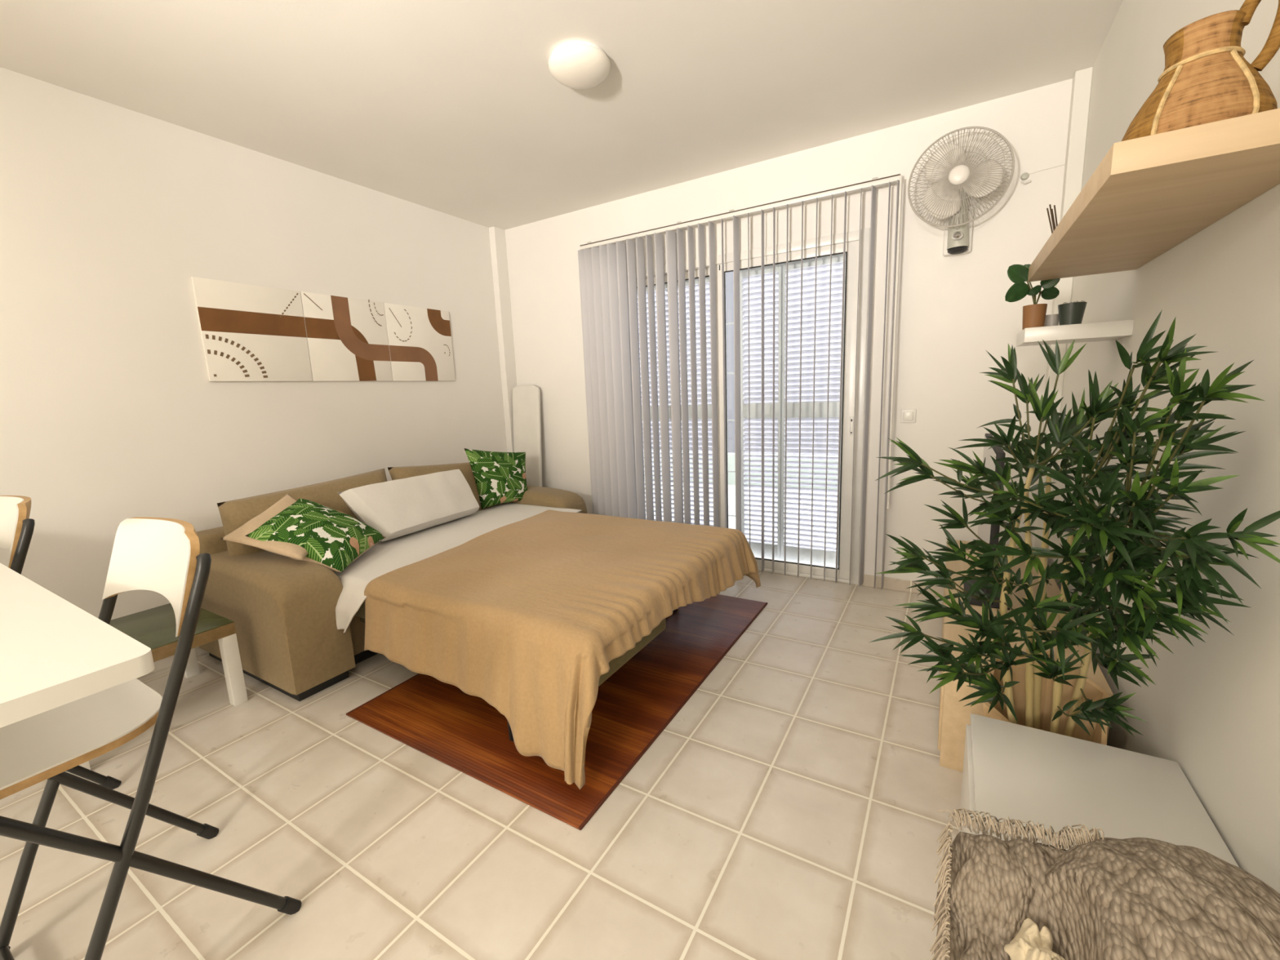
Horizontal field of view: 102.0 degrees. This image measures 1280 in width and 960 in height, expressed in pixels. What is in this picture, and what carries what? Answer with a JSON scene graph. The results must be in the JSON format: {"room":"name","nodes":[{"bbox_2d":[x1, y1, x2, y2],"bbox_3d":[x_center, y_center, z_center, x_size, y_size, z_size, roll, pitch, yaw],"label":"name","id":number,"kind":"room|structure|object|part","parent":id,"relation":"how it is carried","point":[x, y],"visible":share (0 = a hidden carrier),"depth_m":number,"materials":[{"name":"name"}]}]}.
{"room":"studio apartment","nodes":[
{"label":"studio apartment","id":0,"kind":"room"},
{"bbox_2d":[0,66,506,619],"bbox_3d":[-3.124,-0.161,1.360,0.100,2.655,8.173,3,11,31],"label":"wall","id":1,"kind":"structure","parent":0,"point":[111,412],"depth_m":2.55,"materials":[{"name":"white paint"}]},
{"bbox_2d":[137,646,208,678],"bbox_3d":[-3.094,1.135,1.430,0.012,0.075,7.700,3,11,31],"label":"baseboard","id":2,"kind":"structure","parent":1,"relation":"attached to","point":[165,663],"depth_m":2.60,"materials":[{"name":"ceramic"}]},
{"bbox_2d":[191,276,312,381],"bbox_3d":[-2.122,-0.811,2.873,0.019,0.519,0.512,3,11,31],"label":"canvas","id":3,"kind":"object","parent":1,"relation":"attached to","point":[249,332],"visible":1,"depth_m":2.84,"materials":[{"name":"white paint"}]},
{"bbox_2d":[300,291,392,381],"bbox_3d":[-1.857,-0.900,3.314,0.019,0.527,0.526,3,11,31],"label":"canvas","id":4,"kind":"object","parent":1,"relation":"attached to","point":[347,338],"visible":1,"depth_m":3.28,"materials":[{"name":"white fabric"}]},
{"bbox_2d":[383,302,455,381],"bbox_3d":[-1.586,-0.983,3.764,0.019,0.519,0.531,3,11,31],"label":"canvas","id":5,"kind":"object","parent":1,"relation":"attached to","point":[420,339],"visible":1,"depth_m":3.74,"materials":[{"name":"white fabric"}]},
{"bbox_2d":[488,226,516,452],"bbox_3d":[-1.133,-0.772,4.510,0.063,2.655,0.123,3,11,31],"label":"pillar","id":6,"kind":"structure","parent":1,"relation":"attached to","point":[497,235],"depth_m":4.39,"materials":[{"name":"white paint"}]},
{"bbox_2d":[0,570,962,959],"bbox_3d":[-1.444,1.305,0.496,4.016,0.080,7.943,3,11,31],"label":"floor","id":7,"kind":"structure","parent":0,"point":[788,809],"depth_m":1.54,"materials":[{"name":"tile"}]},
{"bbox_2d":[0,495,121,789],"bbox_3d":[-2.168,0.597,1.627,0.511,1.014,0.530,4,11,32],"label":"folding chair","id":8,"kind":"object","parent":7,"relation":"on","point":[16,527],"visible":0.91,"depth_m":1.71,"materials":[{"name":"white laminate"}]},
{"bbox_3d":[-2.091,0.170,1.709,0.468,0.206,0.100,4,11,32],"label":"backrest","id":9,"kind":"part","parent":8,"relation":"part of","materials":[{"name":"white laminate"}]},
{"bbox_3d":[-1.959,0.620,1.518,0.032,0.957,0.394,4,11,32],"label":"rail","id":10,"kind":"part","parent":8,"relation":"part of","materials":[{"name":"black metal"}]},
{"bbox_3d":[-1.944,0.781,1.557,0.025,0.625,0.448,4,11,32],"label":"rail","id":11,"kind":"part","parent":8,"relation":"part of","materials":[{"name":"black metal"}]},
{"bbox_2d":[0,563,155,728],"bbox_3d":[-1.917,0.717,1.149,2.275,0.900,0.758,3,11,31],"label":"dining table","id":12,"kind":"object","parent":7,"relation":"on","point":[54,653],"visible":1,"depth_m":0.82,"materials":[{"name":"white laminate"}]},
{"bbox_2d":[0,516,302,959],"bbox_3d":[-1.238,0.638,1.158,0.511,1.014,0.530,3,11,31],"label":"folding chair","id":13,"kind":"object","parent":7,"relation":"on","point":[161,555],"visible":0.99,"depth_m":1.11,"materials":[{"name":"black metal"}]},
{"bbox_3d":[-1.433,0.636,1.293,0.032,0.957,0.394,3,11,31],"label":"rail","id":14,"kind":"part","parent":13,"relation":"part of","materials":[{"name":"black metal"}]},
{"bbox_3d":[-1.280,0.521,1.075,0.442,0.004,0.385,3,11,31],"label":"seat","id":15,"kind":"part","parent":13,"relation":"part of","materials":[{"name":"white laminate"}]},
{"bbox_3d":[-1.421,0.798,1.333,0.025,0.625,0.448,3,11,31],"label":"rail","id":16,"kind":"part","parent":13,"relation":"part of","materials":[{"name":"black metal"}]},
{"bbox_3d":[-1.011,0.822,1.091,0.025,0.625,0.448,3,11,31],"label":"rail","id":17,"kind":"part","parent":13,"relation":"part of","materials":[{"name":"black metal"}]},
{"bbox_3d":[-1.163,0.211,1.241,0.468,0.206,0.100,3,11,31],"label":"backrest","id":18,"kind":"part","parent":13,"relation":"part of","materials":[{"name":"white laminate"}]},
{"bbox_3d":[-1.026,0.661,1.053,0.032,0.957,0.394,3,11,31],"label":"rail","id":19,"kind":"part","parent":13,"relation":"part of","materials":[{"name":"black metal"}]},
{"bbox_2d":[66,603,248,777],"bbox_3d":[-2.109,0.821,2.165,0.547,0.373,0.543,3,11,31],"label":"stool","id":20,"kind":"object","parent":7,"relation":"on","point":[155,628],"visible":0.36,"depth_m":2.22,"materials":[{"name":"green wood"}]},
{"bbox_3d":[-2.020,0.900,1.835,0.050,0.318,0.050,3,11,31],"label":"leg","id":21,"kind":"part","parent":20,"relation":"part of","materials":[{"name":"white paint"}]},
{"bbox_3d":[-2.196,0.795,2.505,0.050,0.318,0.050,3,11,31],"label":"leg","id":22,"kind":"part","parent":20,"relation":"part of","materials":[{"name":"white paint"}]},
{"bbox_3d":[-1.769,0.820,2.252,0.050,0.318,0.050,3,11,31],"label":"leg","id":23,"kind":"part","parent":20,"relation":"part of","materials":[{"name":"white paint"}]},
{"bbox_2d":[195,462,679,742],"bbox_3d":[-0.802,0.382,2.964,2.290,0.868,2.130,3,11,31],"label":"bed","id":24,"kind":"object","parent":7,"relation":"on","point":[282,608],"visible":0.27,"depth_m":2.35,"materials":[{"name":"brown fabric"}]},
{"bbox_3d":[-1.698,0.404,3.507,0.200,0.605,2.070,3,11,31],"label":"backrest","id":25,"kind":"part","parent":24,"relation":"part of","materials":[{"name":"brown fabric"}]},
{"bbox_2d":[219,493,307,559],"bbox_3d":[-1.770,0.222,2.514,0.417,0.240,0.517,-4,10,-10],"label":"cushion","id":26,"kind":"object","parent":24,"relation":"on","point":[285,548],"visible":0.38,"depth_m":2.42,"materials":[{"name":"beige fabric"}]},
{"bbox_3d":[-1.825,0.621,2.525,0.960,0.515,0.270,3,11,31],"label":"armrest","id":27,"kind":"part","parent":24,"relation":"part of","materials":[{"name":"brown fabric"}]},
{"bbox_2d":[217,468,386,555],"bbox_3d":[-1.788,0.234,2.887,0.257,0.465,0.925,3,11,31],"label":"cushion","id":28,"kind":"object","parent":24,"relation":"on","point":[234,513],"depth_m":2.66,"materials":[{"name":"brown fabric"}]},
{"bbox_3d":[-1.306,0.553,3.300,0.700,0.340,1.570,3,11,31],"label":"seat","id":29,"kind":"part","parent":24,"relation":"part of","materials":[{"name":"brown fabric"}]},
{"bbox_3d":[-0.526,0.482,2.731,1.570,0.177,1.395,3,11,31],"label":"mattress","id":30,"kind":"part","parent":24,"relation":"part of","materials":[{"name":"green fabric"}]},
{"bbox_2d":[387,462,493,511],"bbox_3d":[-1.311,0.080,3.676,0.250,0.468,0.905,3,11,31],"label":"cushion","id":31,"kind":"object","parent":24,"relation":"on","point":[396,473],"depth_m":3.51,"materials":[{"name":"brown fabric"}]},
{"bbox_2d":[333,502,582,632],"bbox_3d":[-1.078,0.434,3.099,0.903,0.224,1.650,3,11,31],"label":"sheet","id":32,"kind":"object","parent":24,"relation":"on","point":[383,557],"visible":0.57,"depth_m":2.87,"materials":[{"name":"white fabric"}]},
{"bbox_2d":[244,498,385,572],"bbox_3d":[-1.619,0.261,2.590,0.452,0.305,0.516,-3,10,-4],"label":"cushion","id":33,"kind":"object","parent":32,"relation":"on","point":[332,539],"visible":0.83,"depth_m":2.50,"materials":[{"name":"green fabric"}]},
{"bbox_2d":[337,469,479,542],"bbox_3d":[-1.369,0.146,3.206,0.266,0.336,0.870,3,11,31],"label":"pillow","id":34,"kind":"object","parent":32,"relation":"on","point":[395,508],"visible":0.98,"depth_m":3.10,"materials":[{"name":"white fabric"}]},
{"bbox_2d":[464,448,527,509],"bbox_3d":[-1.024,-0.043,3.862,0.186,0.445,0.544,6,13,40],"label":"cushion","id":35,"kind":"object","parent":32,"relation":"on","point":[500,477],"visible":0.98,"depth_m":3.77,"materials":[{"name":"green fabric"}]},
{"bbox_3d":[-0.438,0.847,1.958,0.026,0.242,0.167,4,11,33],"label":"bed leg","id":36,"kind":"part","parent":24,"relation":"part of","materials":[{"name":"black metal"}]},
{"bbox_3d":[-0.633,0.644,2.434,1.405,0.085,0.600,3,11,31],"label":"bed frame","id":37,"kind":"part","parent":24,"relation":"part of","materials":[{"name":"brown fabric"}]},
{"bbox_3d":[-0.878,0.318,4.098,0.960,0.515,0.270,3,11,31],"label":"armrest","id":38,"kind":"part","parent":24,"relation":"part of","materials":[{"name":"brown fabric"}]},
{"bbox_2d":[364,510,760,789],"bbox_3d":[-0.372,0.580,2.602,1.544,0.470,1.697,3,11,31],"label":"blanket","id":39,"kind":"object","parent":24,"relation":"on","point":[526,618],"visible":1,"depth_m":2.07,"materials":[{"name":"brown fabric"}]},
{"bbox_2d":[511,384,542,486],"bbox_3d":[-0.970,-0.121,4.476,0.297,1.374,0.130,3,11,31],"label":"leaning board","id":40,"kind":"object","parent":7,"relation":"on","point":[526,399],"visible":0.57,"depth_m":4.42,"materials":[{"name":"white paint"}]},
{"bbox_2d":[346,594,767,830],"bbox_3d":[-0.229,0.853,2.620,1.216,0.008,1.842,3,11,31],"label":"rug","id":41,"kind":"object","parent":7,"relation":"on","point":[460,730],"visible":0.7,"depth_m":2.08,"materials":[{"name":"brown wood"}]},
{"bbox_2d":[937,539,1113,772],"bbox_3d":[1.543,0.657,2.244,0.434,0.380,1.510,3,11,31],"label":"bench","id":42,"kind":"object","parent":7,"relation":"on","point":[953,716],"visible":0.26,"depth_m":1.72,"materials":[{"name":"brown wood"}]},
{"bbox_3d":[1.131,0.725,1.933,0.012,0.313,0.478,3,11,31],"label":"door","id":43,"kind":"part","parent":42,"relation":"part of","materials":[{"name":"brown wood"}]},
{"bbox_3d":[1.377,0.646,2.341,0.012,0.313,0.478,3,11,31],"label":"door","id":44,"kind":"part","parent":42,"relation":"part of","materials":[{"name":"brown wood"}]},
{"bbox_2d":[963,433,1009,610],"bbox_3d":[1.448,0.160,2.143,0.150,0.640,0.765,3,11,31],"label":"television","id":45,"kind":"object","parent":42,"relation":"on","point":[986,532],"visible":0.34,"depth_m":2.03,"materials":[{"name":"black plastic"}]},
{"bbox_3d":[1.440,0.116,2.139,0.024,0.550,0.765,3,11,31],"label":"casing","id":46,"kind":"part","parent":45,"relation":"part of","materials":[{"name":"black plastic"}]},
{"bbox_3d":[1.179,0.792,1.615,0.408,0.352,0.028,3,11,31],"label":"panel","id":47,"kind":"part","parent":42,"relation":"part of","materials":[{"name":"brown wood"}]},
{"bbox_2d":[982,650,1108,745],"bbox_3d":[1.113,0.759,1.446,0.282,0.479,0.296,3,11,31],"label":"wooden planter","id":48,"kind":"object","parent":7,"relation":"on","point":[1092,691],"visible":0.12,"depth_m":1.49,"materials":[{"name":"brown wood"}]},
{"bbox_2d":[869,309,1279,737],"bbox_3d":[0.977,0.217,1.225,0.602,1.134,0.738,-8,11,-32],"label":"bamboo plant","id":49,"kind":"object","parent":48,"relation":"in","point":[1133,550],"visible":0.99,"depth_m":1.12,"materials":[{"name":"green plant"}]},
{"bbox_2d":[958,713,1239,867],"bbox_3d":[0.727,0.918,0.780,0.396,0.416,1.199,3,11,31],"label":"bench","id":50,"kind":"object","parent":7,"relation":"on","point":[1013,771],"visible":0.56,"depth_m":1.09,"materials":[{"name":"white laminate"}]},
{"bbox_3d":[0.716,0.844,1.124,0.020,0.320,0.593,3,11,31],"label":"cabinet door","id":51,"kind":"part","parent":50,"relation":"part of","materials":[{"name":"white laminate"}]},
{"bbox_2d":[929,808,1279,959],"bbox_3d":[0.609,0.696,0.625,0.458,0.363,0.615,3,11,31],"label":"knitted throw","id":52,"kind":"object","parent":50,"relation":"on","point":[1098,898],"visible":0.99,"depth_m":0.73,"materials":[{"name":"grey fabric"}]},
{"bbox_2d":[1004,918,1065,959],"bbox_3d":[0.557,0.671,0.720,0.082,0.067,0.132,3,11,31],"label":"seashell","id":53,"kind":"object","parent":52,"relation":"on","point":[1029,943],"visible":1,"depth_m":0.74,"materials":[{"name":"beige"}]},
{"bbox_2d":[0,0,1123,230],"bbox_3d":[-1.482,-1.422,0.158,4.016,0.100,8.223,3,11,31],"label":"ceiling","id":54,"kind":"structure","parent":0,"point":[455,108],"depth_m":2.26,"materials":[{"name":"white paint"}]},
{"bbox_2d":[547,40,610,88],"bbox_3d":[-0.253,-1.719,2.175,0.260,0.082,0.260,3,11,31],"label":"ceiling lamp","id":55,"kind":"object","parent":54,"relation":"attached to","point":[575,64],"visible":1,"depth_m":2.11,"materials":[{"name":"white glass"}]},
{"bbox_2d":[644,481,838,568],"bbox_3d":[1.512,0.414,5.260,6.300,0.100,2.950,3,11,31],"label":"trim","id":56,"kind":"structure","parent":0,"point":[731,488],"depth_m":5.33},
{"bbox_2d":[504,78,1072,582],"bbox_3d":[0.576,-0.706,3.715,3.816,2.655,0.250,3,11,31],"label":"wall","id":57,"kind":"structure","parent":0,"point":[953,310],"depth_m":2.99,"materials":[{"name":"white paint"}]},
{"bbox_2d":[627,283,674,522],"bbox_3d":[0.106,-0.491,4.069,0.376,2.050,0.037,3,11,31],"label":"shutter","id":58,"kind":"object","parent":57,"relation":"attached to","point":[665,284],"visible":0.02,"depth_m":4.00,"materials":[{"name":"white plastic"}]},
{"bbox_2d":[677,276,713,526],"bbox_3d":[0.435,-0.471,3.874,0.381,2.050,0.037,3,11,31],"label":"shutter","id":59,"kind":"object","parent":57,"relation":"attached to","point":[707,278],"visible":0.07,"depth_m":3.82,"materials":[{"name":"white plastic"}]},
{"bbox_3d":[0.435,-0.471,3.874,0.381,2.050,0.030,3,11,31],"label":"shutter frame","id":60,"kind":"part","parent":59,"relation":"part of","materials":[{"name":"white plastic"}]},
{"bbox_2d":[577,173,902,590],"bbox_3d":[0.537,-0.552,3.540,2.170,2.356,0.134,3,11,31],"label":"vertical blind","id":61,"kind":"object","parent":57,"relation":"attached to","point":[605,280],"visible":0.9,"depth_m":3.64,"materials":[{"name":"white fabric"}]},
{"bbox_3d":[0.482,-1.680,3.329,2.140,0.034,0.037,3,11,31],"label":"head rail","id":62,"kind":"part","parent":61,"relation":"part of","materials":[{"name":"white plastic"}]},
{"bbox_2d":[635,227,870,584],"bbox_3d":[0.582,-0.442,3.667,1.872,2.150,0.110,3,11,31],"label":"door","id":63,"kind":"structure","parent":57,"relation":"in","point":[852,237],"depth_m":3.24,"materials":[{"name":"white metal"}]},
{"bbox_3d":[0.218,-0.451,3.905,0.893,2.073,0.035,3,11,31],"label":"sash","id":64,"kind":"part","parent":63,"relation":"part of","materials":[{"name":"white metal"}]},
{"bbox_3d":[0.938,-0.403,3.429,0.767,1.958,0.005,3,11,31],"label":"pane","id":65,"kind":"part","parent":63,"relation":"part of","materials":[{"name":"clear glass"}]},
{"bbox_2d":[726,322,735,516],"bbox_3d":[0.649,-0.457,3.707,0.107,2.120,0.014,3,11,31],"label":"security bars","id":66,"kind":"object","parent":63,"relation":"attached to","point":[727,323],"visible":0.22,"depth_m":3.71,"materials":[{"name":"grey metal"}]},
{"bbox_3d":[0.940,-0.400,3.430,0.902,2.073,0.035,3,11,31],"label":"sash","id":67,"kind":"part","parent":63,"relation":"part of","materials":[{"name":"white metal"}]},
{"bbox_3d":[1.306,-0.334,3.197,0.020,0.115,0.009,3,11,31],"label":"handle","id":68,"kind":"part","parent":63,"relation":"part of","materials":[{"name":"white metal"}]},
{"bbox_2d":[739,263,782,559],"bbox_3d":[0.847,-0.447,3.631,0.289,2.050,0.037,3,11,31],"label":"shutter","id":69,"kind":"object","parent":57,"relation":"attached to","point":[755,274],"visible":0.79,"depth_m":3.60,"materials":[{"name":"white plastic"}]},
{"bbox_2d":[780,253,845,567],"bbox_3d":[1.148,-0.429,3.453,0.403,2.050,0.037,3,11,31],"label":"shutter","id":70,"kind":"object","parent":57,"relation":"attached to","point":[823,263],"visible":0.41,"depth_m":3.42,"materials":[{"name":"white plastic"}]},
{"bbox_2d":[862,573,943,596],"bbox_3d":[1.777,0.658,3.100,0.861,0.075,0.012,3,11,31],"label":"baseboard","id":71,"kind":"structure","parent":57,"relation":"attached to","point":[893,584],"depth_m":3.20,"materials":[{"name":"tile"}]},
{"bbox_2d":[900,408,916,422],"bbox_3d":[1.567,-0.373,3.025,0.080,0.080,0.016,3,11,31],"label":"light switch","id":72,"kind":"object","parent":57,"relation":"attached to","point":[908,415],"visible":1,"depth_m":3.02,"materials":[{"name":"white plastic"}]},
{"bbox_2d":[907,126,1014,256],"bbox_3d":[1.622,-1.462,2.643,0.454,0.561,0.250,3,11,31],"label":"wall fan","id":73,"kind":"object","parent":57,"relation":"attached to","point":[947,199],"visible":1,"depth_m":2.58,"materials":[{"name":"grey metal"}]},
{"bbox_3d":[1.542,-1.425,2.638,0.166,0.176,0.047,3,11,31],"label":"blade","id":74,"kind":"part","parent":73,"relation":"part of","materials":[{"name":"white plastic"}]},
{"bbox_3d":[1.535,-1.596,2.610,0.176,0.159,0.047,3,11,31],"label":"blade","id":75,"kind":"part","parent":73,"relation":"part of","materials":[{"name":"white plastic"}]},
{"bbox_3d":[1.631,-1.255,2.664,0.052,0.042,0.052,3,11,31],"label":"knob","id":76,"kind":"part","parent":73,"relation":"part of","materials":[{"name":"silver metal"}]},
{"bbox_3d":[1.691,-1.319,2.755,0.130,0.230,0.038,3,11,31],"label":"wall plate","id":77,"kind":"part","parent":73,"relation":"part of","materials":[{"name":"white plastic"}]},
{"bbox_3d":[1.616,-1.513,2.628,0.100,0.100,0.100,3,11,31],"label":"motor","id":78,"kind":"part","parent":73,"relation":"part of","materials":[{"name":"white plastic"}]},
{"bbox_3d":[1.684,-1.480,2.542,0.170,0.180,0.047,3,11,31],"label":"blade","id":79,"kind":"part","parent":73,"relation":"part of","materials":[{"name":"white plastic"}]},
{"bbox_2d":[1020,164,1065,184],"bbox_3d":[1.981,-1.504,2.552,0.174,0.061,0.025,3,11,31],"label":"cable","id":80,"kind":"object","parent":57,"relation":"attached to","point":[1024,176],"visible":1,"depth_m":2.58,"materials":[{"name":"grey plastic"}]},
{"bbox_2d":[1020,172,1029,180],"bbox_3d":[1.924,-1.519,2.589,0.036,0.036,0.016,3,11,31],"label":"outlet","id":81,"kind":"object","parent":80,"relation":"attached to","point":[1025,175],"depth_m":2.59,"materials":[{"name":"grey plastic"}]},
{"bbox_2d":[1031,66,1093,547],"bbox_3d":[2.108,-0.584,2.626,0.063,2.655,0.071,3,11,31],"label":"pillar","id":82,"kind":"structure","parent":57,"relation":"attached to","point":[1082,78],"depth_m":2.46,"materials":[{"name":"white paint"}]},
{"bbox_2d":[1047,0,1279,893],"bbox_3d":[0.244,0.039,-0.628,0.100,2.655,8.173,3,11,31],"label":"wall","id":83,"kind":"structure","parent":0,"point":[1212,708],"depth_m":1.07,"materials":[{"name":"white paint"}]},
{"bbox_2d":[1016,319,1133,346],"bbox_3d":[1.495,-0.507,1.806,0.276,0.048,0.260,3,11,31],"label":"wall shelf","id":84,"kind":"object","parent":83,"relation":"attached to","point":[1113,330],"visible":1,"depth_m":1.71,"materials":[{"name":"white laminate"}]},
{"bbox_2d":[1004,263,1060,329],"bbox_3d":[1.349,-0.636,1.784,0.157,0.224,0.084,3,11,31],"label":"potted plant","id":85,"kind":"object","parent":84,"relation":"on","point":[1033,315],"visible":0.91,"depth_m":1.78,"materials":[{"name":"green plant"}]},
{"bbox_3d":[1.347,-0.641,1.786,0.032,0.096,0.004,3,11,31],"label":"stem","id":86,"kind":"part","parent":85,"relation":"part of","materials":[{"name":"green plant"}]},
{"bbox_3d":[1.357,-0.643,1.796,0.009,0.096,0.039,-2,10,0],"label":"stem","id":87,"kind":"part","parent":85,"relation":"part of","materials":[{"name":"green plant"}]},
{"bbox_3d":[1.363,-0.564,1.792,0.068,0.078,0.068,3,11,31],"label":"pot","id":88,"kind":"part","parent":85,"relation":"part of","materials":[{"name":"brown ceramic"}]},
{"bbox_2d":[1044,314,1058,326],"bbox_3d":[1.433,-0.552,1.805,0.044,0.045,0.044,3,11,31],"label":"cup","id":89,"kind":"object","parent":84,"relation":"on","point":[1051,319],"visible":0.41,"depth_m":1.79,"materials":[{"name":"grey metal"}]},
{"bbox_2d":[1057,300,1087,325],"bbox_3d":[1.455,-0.561,1.748,0.076,0.081,0.076,3,11,31],"label":"plant pot","id":90,"kind":"object","parent":84,"relation":"on","point":[1072,313],"visible":0.92,"depth_m":1.73,"materials":[{"name":"grey metal"}]},
{"bbox_2d":[1027,107,1279,281],"bbox_3d":[1.162,-0.602,1.231,0.276,0.048,1.090,3,11,31],"label":"wall shelf","id":91,"kind":"object","parent":83,"relation":"attached to","point":[1148,195],"visible":1,"depth_m":0.95,"materials":[{"name":"brown wood"}]},
{"bbox_2d":[1046,204,1057,234],"bbox_3d":[1.317,-0.787,1.637,0.041,0.169,0.050,-7,10,-24],"label":"reed sticks","id":92,"kind":"object","parent":91,"relation":"on","point":[1050,206],"visible":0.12,"depth_m":1.64,"materials":[{"name":"brown wood"}]},
{"bbox_2d":[1121,0,1279,141],"bbox_3d":[0.915,-0.660,0.849,0.185,0.211,0.184,3,11,31],"label":"jug","id":93,"kind":"object","parent":91,"relation":"on","point":[1206,77],"visible":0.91,"depth_m":0.80,"materials":[{"name":"brown wicker"}]},
{"bbox_3d":[0.949,-0.693,0.790,0.019,0.129,0.065,-9,11,-34],"label":"handle","id":94,"kind":"part","parent":93,"relation":"part of","materials":[{"name":"wicker"}]},
{"label":"outside","id":95,"kind":"structure","parent":0,"visible":0},
{"bbox_2d":[643,450,838,489],"bbox_3d":[2.292,-0.045,6.535,6.300,0.520,0.150,3,11,31],"label":"trim","id":96,"kind":"structure","parent":95,"point":[731,464],"depth_m":6.79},
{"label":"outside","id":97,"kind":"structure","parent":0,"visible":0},
{"bbox_2d":[638,267,843,455],"bbox_3d":[2.367,-1.978,10.702,21.000,5.700,0.300,3,11,31],"label":"wall","id":98,"kind":"structure","parent":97,"point":[729,275],"depth_m":10.46,"materials":[{"name":"white paint"}]}
]}

